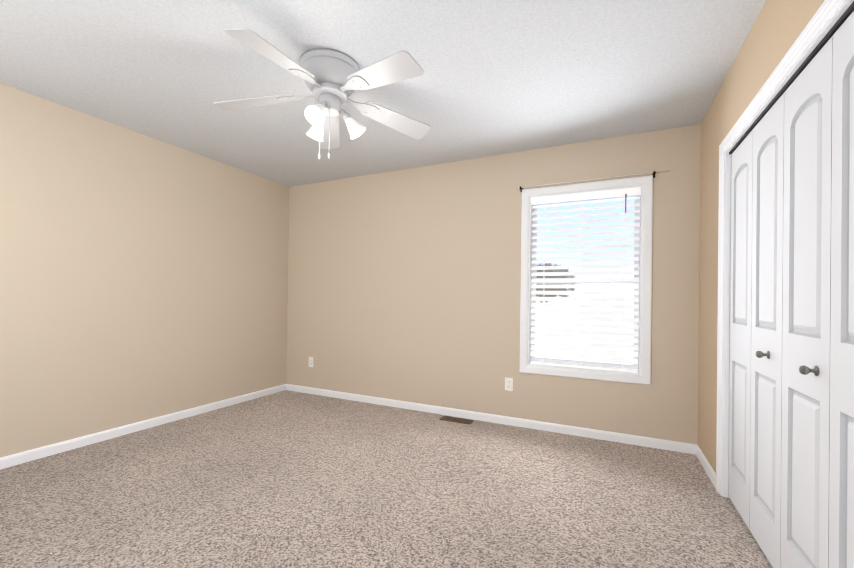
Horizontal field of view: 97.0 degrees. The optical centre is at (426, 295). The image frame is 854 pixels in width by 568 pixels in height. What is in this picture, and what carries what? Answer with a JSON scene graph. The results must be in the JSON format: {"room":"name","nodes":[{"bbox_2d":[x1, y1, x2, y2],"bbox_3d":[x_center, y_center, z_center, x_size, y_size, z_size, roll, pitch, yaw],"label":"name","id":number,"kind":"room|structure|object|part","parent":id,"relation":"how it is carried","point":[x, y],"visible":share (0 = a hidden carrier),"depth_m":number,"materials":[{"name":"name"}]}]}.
{"room":"empty bedroom","nodes":[
{"label":"empty bedroom","id":0,"kind":"room"},
{"bbox_2d":[0,83,288,457],"bbox_3d":[-2.524,-0.117,2.897,0.120,2.440,3.940,1,0,25],"label":"wall","id":1,"kind":"structure","parent":0,"point":[143,277],"depth_m":2.99,"materials":[{"name":"beige paint"}]},
{"bbox_2d":[0,384,287,469],"bbox_3d":[-2.481,1.067,2.856,0.016,0.072,3.630,1,0,25],"label":"baseboard","id":2,"kind":"structure","parent":1,"relation":"attached to","point":[86,440],"depth_m":2.99,"materials":[{"name":"white wood"}]},
{"bbox_2d":[0,0,765,186],"bbox_3d":[-0.263,-1.342,1.836,5.090,0.060,3.940,1,0,25],"label":"ceiling","id":3,"kind":"structure","parent":0,"point":[498,77],"depth_m":2.18,"materials":[{"name":"paint"}]},
{"bbox_2d":[214,28,429,158],"bbox_3d":[-0.563,-1.039,2.126,1.267,0.550,1.238,1,0,25],"label":"fan","id":4,"kind":"object","parent":3,"relation":"hanging from","point":[334,79],"visible":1,"depth_m":2.06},
{"bbox_2d":[0,390,772,567],"bbox_3d":[-0.298,1.158,1.821,5.090,0.060,3.940,1,0,25],"label":"floor","id":5,"kind":"structure","parent":0,"point":[287,479],"depth_m":2.10,"materials":[{"name":"carpet"}]},
{"bbox_2d":[439,416,473,424],"bbox_3d":[0.274,1.143,3.482,0.300,0.006,0.115,1,0,25],"label":"air vent register","id":6,"kind":"object","parent":5,"relation":"on","point":[457,420],"visible":1,"depth_m":3.48,"materials":[{"name":"brown metal"}]},
{"bbox_2d":[286,124,700,443],"bbox_3d":[0.193,-0.074,3.719,4.080,2.440,0.120,1,0,25],"label":"wall","id":7,"kind":"structure","parent":0,"point":[404,284],"depth_m":3.56,"materials":[{"name":"beige paint"}]},
{"bbox_2d":[309,357,313,366],"bbox_3d":[-1.341,0.764,4.368,0.070,0.114,0.007,1,0,25],"label":"electrical outlet","id":8,"kind":"object","parent":7,"relation":"attached to","point":[311,361],"visible":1,"depth_m":4.36,"materials":[{"name":"white plastic"}]},
{"bbox_2d":[288,384,691,453],"bbox_3d":[0.147,1.109,3.650,4.080,0.072,0.016,1,0,25],"label":"baseboard","id":9,"kind":"structure","parent":7,"relation":"attached to","point":[663,444],"depth_m":3.35,"materials":[{"name":"white wood"}]},
{"bbox_2d":[505,377,512,390],"bbox_3d":[0.732,0.790,3.381,0.070,0.114,0.007,1,0,25],"label":"electrical outlet","id":10,"kind":"object","parent":7,"relation":"attached to","point":[508,384],"visible":1,"depth_m":3.38,"materials":[{"name":"white plastic"}]},
{"bbox_2d":[519,175,652,384],"bbox_3d":[1.307,-0.127,3.179,1.002,1.617,0.138,1,0,25],"label":"window","id":11,"kind":"structure","parent":7,"relation":"in","point":[584,271],"depth_m":3.10,"materials":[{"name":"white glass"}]},
{"bbox_3d":[1.324,-0.127,3.216,0.846,1.461,0.042,1,0,25],"label":"window sash","id":12,"kind":"part","parent":11,"relation":"part of","materials":[{"name":"white plastic"}]},
{"bbox_2d":[530,187,640,372],"bbox_3d":[1.296,-0.129,3.157,0.840,1.457,0.080,1,0,25],"label":"window blind","id":13,"kind":"object","parent":11,"relation":"attached to","point":[626,192],"visible":0.92,"depth_m":3.15,"materials":[{"name":"white plastic"}]},
{"bbox_2d":[518,170,669,191],"bbox_3d":[1.321,-0.941,3.099,1.135,0.046,0.050,1,0,25],"label":"curtain rod","id":14,"kind":"object","parent":7,"relation":"attached to","point":[653,174],"visible":0.98,"depth_m":3.04,"materials":[{"name":"brown metal"}]},
{"bbox_2d":[698,0,824,472],"bbox_3d":[1.268,-0.075,1.092,0.120,2.440,3.940,1,0,25],"label":"wall","id":15,"kind":"structure","parent":0,"point":[777,28],"depth_m":2.35,"materials":[{"name":"beige paint"}]},
{"bbox_2d":[692,444,715,488],"bbox_3d":[1.850,1.126,2.501,0.016,0.072,0.549,1,0,25],"label":"baseboard","id":16,"kind":"structure","parent":15,"relation":"attached to","point":[696,450],"depth_m":2.52,"materials":[{"name":"white wood"}]},
{"bbox_2d":[716,0,853,497],"bbox_3d":[1.463,0.147,1.507,0.120,2.006,1.481,1,0,25],"label":"door frame","id":17,"kind":"structure","parent":15,"relation":"attached to","point":[838,19],"depth_m":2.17,"materials":[{"name":"white wood"}]},
{"bbox_2d":[728,11,853,567],"bbox_3d":[1.427,0.157,1.524,0.078,1.962,1.443,1,0,25],"label":"closet doors","id":18,"kind":"structure","parent":15,"relation":"in","point":[791,429],"depth_m":1.40,"materials":[{"name":"white wood"}]},
{"label":"outside","id":19,"kind":"structure","parent":0,"visible":0},
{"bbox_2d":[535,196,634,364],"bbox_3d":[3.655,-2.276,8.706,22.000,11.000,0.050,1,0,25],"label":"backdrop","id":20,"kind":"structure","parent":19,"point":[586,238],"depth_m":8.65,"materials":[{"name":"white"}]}
]}

